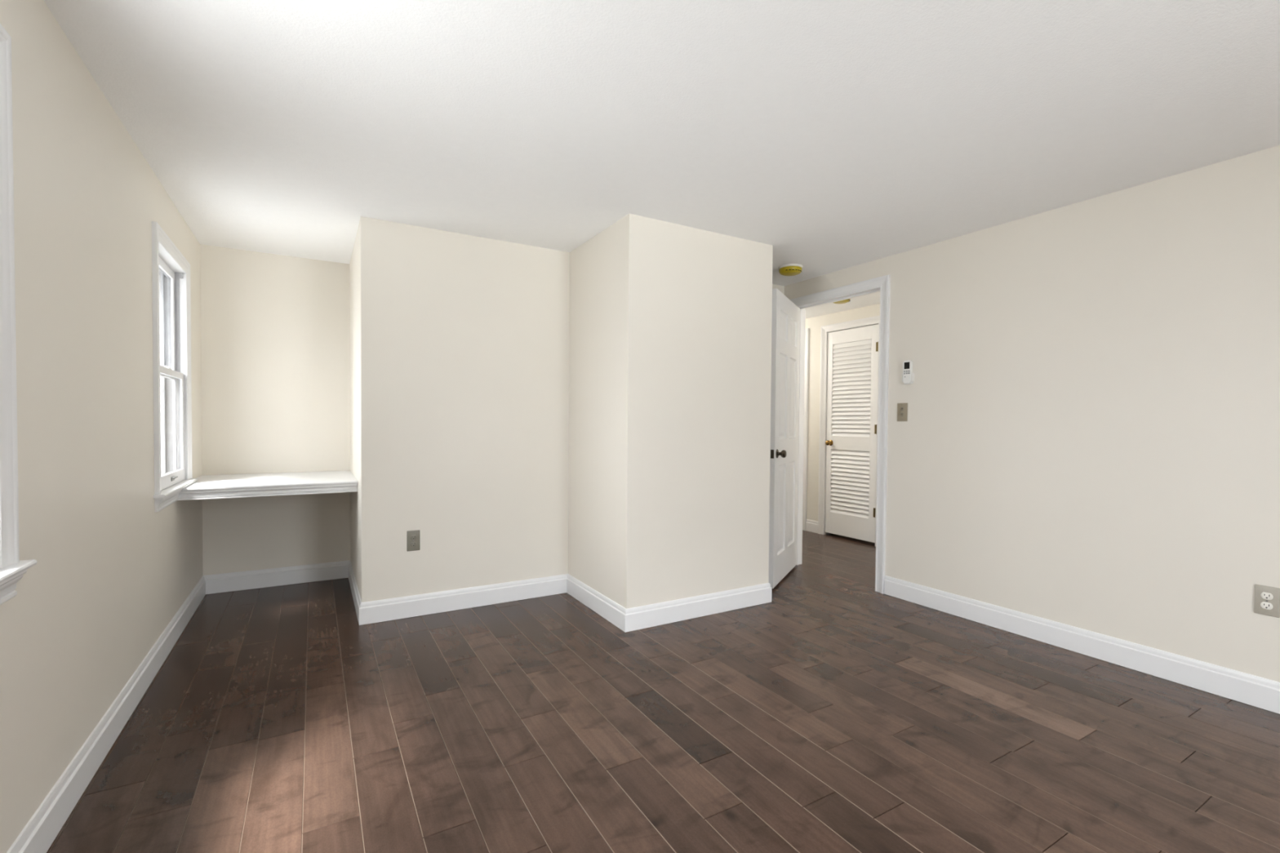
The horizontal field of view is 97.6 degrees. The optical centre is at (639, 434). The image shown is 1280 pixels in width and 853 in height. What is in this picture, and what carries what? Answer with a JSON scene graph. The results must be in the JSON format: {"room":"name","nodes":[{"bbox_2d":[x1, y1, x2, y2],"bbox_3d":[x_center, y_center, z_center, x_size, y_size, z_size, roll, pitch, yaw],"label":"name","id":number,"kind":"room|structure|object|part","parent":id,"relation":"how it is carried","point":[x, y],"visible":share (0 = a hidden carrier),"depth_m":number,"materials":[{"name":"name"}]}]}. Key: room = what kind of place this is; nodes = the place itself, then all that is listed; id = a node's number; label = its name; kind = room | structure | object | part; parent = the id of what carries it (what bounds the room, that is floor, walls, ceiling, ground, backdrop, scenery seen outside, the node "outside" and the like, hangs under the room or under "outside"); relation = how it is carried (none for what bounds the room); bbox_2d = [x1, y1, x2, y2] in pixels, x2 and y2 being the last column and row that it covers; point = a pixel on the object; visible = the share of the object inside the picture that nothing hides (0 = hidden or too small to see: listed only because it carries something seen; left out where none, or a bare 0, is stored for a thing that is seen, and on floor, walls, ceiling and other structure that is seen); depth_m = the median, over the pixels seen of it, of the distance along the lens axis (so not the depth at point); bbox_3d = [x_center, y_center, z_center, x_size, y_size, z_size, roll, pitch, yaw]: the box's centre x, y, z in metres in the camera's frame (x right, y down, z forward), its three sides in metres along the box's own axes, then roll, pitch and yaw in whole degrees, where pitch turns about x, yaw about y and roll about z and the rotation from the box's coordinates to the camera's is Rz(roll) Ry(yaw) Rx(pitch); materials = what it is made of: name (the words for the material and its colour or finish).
{"room":"empty bedroom","nodes":[
{"label":"empty bedroom","id":0,"kind":"room"},
{"bbox_2d":[0,0,203,852],"bbox_3d":[-1.350,-0.023,0.897,0.170,2.290,6.650,0,1,-30],"label":"wall","id":1,"kind":"structure","parent":0,"point":[111,572],"depth_m":1.74,"materials":[{"name":"beige paint"}]},
{"bbox_2d":[0,22,37,604],"bbox_3d":[-1.289,-0.263,0.827,0.217,1.326,1.122,0,1,-30],"label":"window","id":2,"kind":"structure","parent":1,"relation":"in","point":[12,570],"depth_m":1.31,"materials":[{"name":"white paint"}]},
{"bbox_3d":[-1.223,-0.304,0.864,0.020,1.245,1.078,0,1,-30],"label":"casing","id":3,"kind":"part","parent":2,"relation":"part of","materials":[{"name":"white paint"}]},
{"bbox_2d":[6,575,205,852],"bbox_3d":[-1.278,1.058,0.966,0.015,0.124,6.310,0,1,-30],"label":"baseboard","id":4,"kind":"structure","parent":1,"relation":"attached to","point":[42,828],"depth_m":1.84,"materials":[{"name":"white paint"}]},
{"bbox_2d":[151,221,197,512],"bbox_3d":[-2.482,-0.316,2.872,0.217,1.326,0.849,0,1,-30],"label":"window","id":5,"kind":"structure","parent":1,"relation":"in","point":[171,271],"depth_m":3.14,"materials":[{"name":"white paint"}]},
{"bbox_3d":[-2.505,-0.316,2.858,0.011,1.185,0.665,0,1,-30],"label":"screen frame","id":6,"kind":"part","parent":5,"relation":"part of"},
{"bbox_3d":[-2.462,-0.605,2.876,0.010,0.604,0.651,0,1,-30],"label":"sash","id":7,"kind":"part","parent":5,"relation":"part of","materials":[{"name":"white plastic"}]},
{"bbox_3d":[-2.512,-0.316,2.854,0.138,1.221,0.701,0,1,-30],"label":"frame","id":8,"kind":"part","parent":5,"relation":"part of","materials":[{"name":"white wood"}]},
{"bbox_3d":[-2.435,-0.038,2.906,0.010,0.604,0.651,0,1,-30],"label":"sash","id":9,"kind":"part","parent":5,"relation":"part of","materials":[{"name":"white plastic"}]},
{"bbox_2d":[200,244,350,575],"bbox_3d":[-2.532,-0.097,3.946,0.863,2.290,0.150,0,1,-30],"label":"wall","id":10,"kind":"structure","parent":0,"point":[275,355],"depth_m":3.86,"materials":[{"name":"beige paint"}]},
{"bbox_2d":[177,470,357,500],"bbox_3d":[-2.287,0.306,3.530,0.861,0.066,0.829,0,1,-30],"label":"shelf","id":11,"kind":"object","parent":10,"relation":"attached to","point":[249,485],"visible":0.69,"depth_m":3.28,"materials":[{"name":"white paint"}]},
{"bbox_3d":[-2.086,0.315,3.186,0.861,0.066,0.032,0,1,-30],"label":"edge moulding","id":12,"kind":"part","parent":11,"relation":"part of","materials":[{"name":"white paint"}]},
{"bbox_2d":[203,560,350,594],"bbox_3d":[-2.499,0.987,3.897,0.863,0.124,0.015,0,1,-30],"label":"baseboard","id":13,"kind":"structure","parent":10,"relation":"attached to","point":[264,578],"depth_m":3.88,"materials":[{"name":"white paint"}]},
{"bbox_2d":[349,216,569,602],"bbox_3d":[-1.338,-0.088,4.003,1.256,2.290,1.255,0,1,-30],"label":"wall","id":14,"kind":"structure","parent":0,"point":[459,343],"depth_m":3.42,"materials":[{"name":"beige paint"}]},
{"bbox_2d":[348,560,361,624],"bbox_3d":[-1.854,0.997,3.634,0.015,0.124,1.120,0,1,-30],"label":"baseboard","id":15,"kind":"structure","parent":14,"relation":"attached to","point":[355,593],"depth_m":3.54,"materials":[{"name":"white paint"}]},
{"bbox_2d":[406,529,419,551],"bbox_3d":[-1.331,0.623,3.293,0.072,0.120,0.009,0,1,-30],"label":"wall outlet","id":16,"kind":"object","parent":14,"relation":"attached to","point":[412,536],"visible":1,"depth_m":3.29,"materials":[{"name":"grey plastic"}]},
{"bbox_2d":[410,534,416,539],"bbox_3d":[-1.330,0.603,3.291,0.034,0.028,0.004,0,1,-30],"label":"receptacle","id":17,"kind":"object","parent":16,"relation":"attached to","point":[412,536],"depth_m":3.29,"materials":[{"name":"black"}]},
{"bbox_2d":[410,542,416,546],"bbox_3d":[-1.330,0.643,3.292,0.034,0.028,0.004,0,1,-30],"label":"receptacle","id":18,"kind":"object","parent":16,"relation":"attached to","point":[412,544],"depth_m":3.29,"materials":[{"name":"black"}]},
{"bbox_2d":[359,573,567,625],"bbox_3d":[-1.033,1.007,3.473,1.271,0.124,0.015,0,1,-30],"label":"baseboard","id":19,"kind":"structure","parent":14,"relation":"attached to","point":[407,606],"depth_m":3.42,"materials":[{"name":"white paint"}]},
{"bbox_2d":[44,0,1279,318],"bbox_3d":[0.844,-1.245,2.487,5.833,0.120,7.500,0,1,-30],"label":"ceiling","id":20,"kind":"structure","parent":0,"point":[833,135],"depth_m":2.03,"materials":[{"name":"paint"}]},
{"bbox_2d":[777,263,802,275],"bbox_3d":[1.091,-1.188,4.063,0.172,0.056,0.172,0,1,-35],"label":"smoke detector","id":21,"kind":"object","parent":20,"relation":"attached to","point":[789,269],"visible":1,"depth_m":4.01,"materials":[{"name":"yellow plastic"}]},
{"bbox_2d":[833,298,850,303],"bbox_3d":[1.790,-1.202,4.998,0.172,0.056,0.172,1,1,20],"label":"smoke detector","id":22,"kind":"object","parent":20,"relation":"attached to","point":[844,301],"visible":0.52,"depth_m":4.96,"materials":[{"name":"yellow plastic"}]},
{"bbox_2d":[46,529,1279,852],"bbox_3d":[1.095,1.179,2.191,5.948,0.130,8.372,0,1,-30],"label":"floor","id":23,"kind":"structure","parent":0,"point":[835,713],"depth_m":2.06,"materials":[{"name":"brown wood"}]},
{"bbox_2d":[568,213,773,608],"bbox_3d":[-0.137,-0.084,4.230,1.048,2.290,2.074,0,1,-30],"label":"wall","id":24,"kind":"structure","parent":0,"point":[670,323],"depth_m":3.32,"materials":[{"name":"beige paint"}]},
{"bbox_2d":[566,573,626,632],"bbox_3d":[-0.284,1.014,3.436,0.015,0.124,0.834,0,1,-30],"label":"baseboard","id":25,"kind":"structure","parent":24,"relation":"attached to","point":[611,611],"depth_m":3.38,"materials":[{"name":"white paint"}]},
{"bbox_2d":[625,582,772,632],"bbox_3d":[0.381,1.021,3.351,1.078,0.124,0.015,0,1,-30],"label":"baseboard","id":26,"kind":"structure","parent":24,"relation":"attached to","point":[642,617],"depth_m":3.31,"materials":[{"name":"white paint"}]},
{"bbox_2d":[772,284,784,294],"bbox_3d":[0.796,-0.082,4.493,0.828,2.290,0.120,0,1,-30],"label":"wall","id":27,"kind":"structure","parent":0,"point":[781,288],"depth_m":4.60,"materials":[{"name":"beige paint"}]},
{"bbox_2d":[804,303,879,521],"bbox_3d":[2.390,-0.084,5.157,0.120,2.290,4.100,0,1,-30],"label":"wall","id":28,"kind":"structure","parent":0,"point":[815,324],"depth_m":5.95,"materials":[{"name":"paint"}]},
{"bbox_2d":[802,328,808,530],"bbox_3d":[1.563,-0.062,6.436,0.020,2.180,0.940,0,1,-30],"label":"door frame","id":29,"kind":"structure","parent":28,"relation":"attached to","point":[806,331],"depth_m":6.04,"materials":[{"name":"white paint"}]},
{"bbox_2d":[805,519,817,533],"bbox_3d":[2.576,1.009,4.713,0.015,0.124,3.097,0,1,-30],"label":"baseboard","id":30,"kind":"structure","parent":28,"relation":"attached to","point":[811,526],"depth_m":5.97,"materials":[{"name":"white paint"}]},
{"bbox_2d":[817,315,879,546],"bbox_3d":[2.130,-0.037,5.582,0.138,2.175,0.755,0,1,-30],"label":"door frame","id":31,"kind":"structure","parent":28,"relation":"attached to","point":[875,320],"depth_m":5.83,"materials":[{"name":"white paint"}]},
{"bbox_2d":[825,324,878,542],"bbox_3d":[2.081,-0.013,5.548,0.093,2.072,0.617,0,1,-30],"label":"door","id":32,"kind":"structure","parent":28,"relation":"in","point":[851,442],"depth_m":5.55,"materials":[{"name":"white paint"}]},
{"bbox_3d":[1.940,0.083,5.759,0.061,0.060,0.060,0,1,-30],"label":"knob","id":33,"kind":"part","parent":32,"relation":"part of","materials":[{"name":"gold metal"}]},
{"bbox_3d":[2.096,0.479,5.586,0.024,0.652,0.467,0,1,-30],"label":"louver panel","id":34,"kind":"part","parent":32,"relation":"part of","materials":[{"name":"white paint"}]},
{"bbox_3d":[2.103,-0.452,5.566,0.024,0.944,0.467,0,1,-30],"label":"louver panel","id":35,"kind":"part","parent":32,"relation":"part of","materials":[{"name":"white paint"}]},
{"bbox_2d":[784,145,1279,682],"bbox_3d":[2.041,-0.047,3.275,0.095,2.290,7.000,0,1,-30],"label":"wall","id":36,"kind":"structure","parent":0,"point":[1089,440],"depth_m":2.76,"materials":[{"name":"beige paint"}]},
{"bbox_2d":[768,288,800,588],"bbox_3d":[1.091,0.025,4.192,0.161,2.056,0.808,1,1,28],"label":"door","id":37,"kind":"structure","parent":36,"relation":"in","point":[785,323],"depth_m":4.08,"materials":[{"name":"white paint"}]},
{"bbox_3d":[0.979,0.132,3.875,0.063,0.062,0.062,1,1,28],"label":"knob","id":38,"kind":"part","parent":37,"relation":"part of","materials":[{"name":"brown metal"}]},
{"bbox_2d":[790,274,890,594],"bbox_3d":[1.489,-0.007,4.222,0.134,2.162,0.920,0,1,-30],"label":"door frame","id":39,"kind":"structure","parent":36,"relation":"attached to","point":[880,284],"depth_m":3.85,"materials":[{"name":"white paint"}]},
{"bbox_2d":[897,403,907,421],"bbox_3d":[1.729,-0.149,3.699,0.016,0.120,0.074,0,1,-30],"label":"light switch","id":40,"kind":"object","parent":36,"relation":"attached to","point":[902,408],"visible":1,"depth_m":3.70,"materials":[{"name":"beige plastic"}]},
{"bbox_2d":[902,373,914,384],"bbox_3d":[1.749,-0.366,3.655,0.024,0.072,0.070,0,1,-30],"label":"cradle","id":41,"kind":"object","parent":36,"relation":"attached to","point":[912,374],"visible":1,"depth_m":3.63,"materials":[{"name":"white plastic"}]},
{"bbox_2d":[902,360,912,383],"bbox_3d":[1.745,-0.410,3.652,0.022,0.148,0.058,0,1,-30],"label":"remote control","id":42,"kind":"object","parent":41,"relation":"in","point":[907,365],"visible":1,"depth_m":3.64,"materials":[{"name":"white plastic"}]},
{"bbox_2d":[884,575,1279,714],"bbox_3d":[2.708,1.067,2.031,0.015,0.124,4.130,0,1,-30],"label":"baseboard","id":43,"kind":"structure","parent":36,"relation":"attached to","point":[1257,691],"depth_m":2.74,"materials":[{"name":"white paint"}]},
{"bbox_2d":[1253,584,1279,617],"bbox_3d":[2.560,0.678,2.288,0.009,0.120,0.072,0,1,-30],"label":"wall outlet","id":44,"kind":"object","parent":36,"relation":"attached to","point":[1267,598],"visible":1,"depth_m":2.29,"materials":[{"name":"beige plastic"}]},
{"bbox_2d":[1260,601,1272,609],"bbox_3d":[2.558,0.698,2.287,0.004,0.028,0.034,0,1,-30],"label":"receptacle","id":45,"kind":"object","parent":44,"relation":"attached to","point":[1264,605],"depth_m":2.29,"materials":[{"name":"white plastic"}]},
{"bbox_2d":[1260,591,1273,599],"bbox_3d":[2.558,0.658,2.286,0.004,0.028,0.034,0,1,-30],"label":"receptacle","id":46,"kind":"object","parent":44,"relation":"attached to","point":[1264,595],"depth_m":2.29,"materials":[{"name":"white plastic"}]}
]}

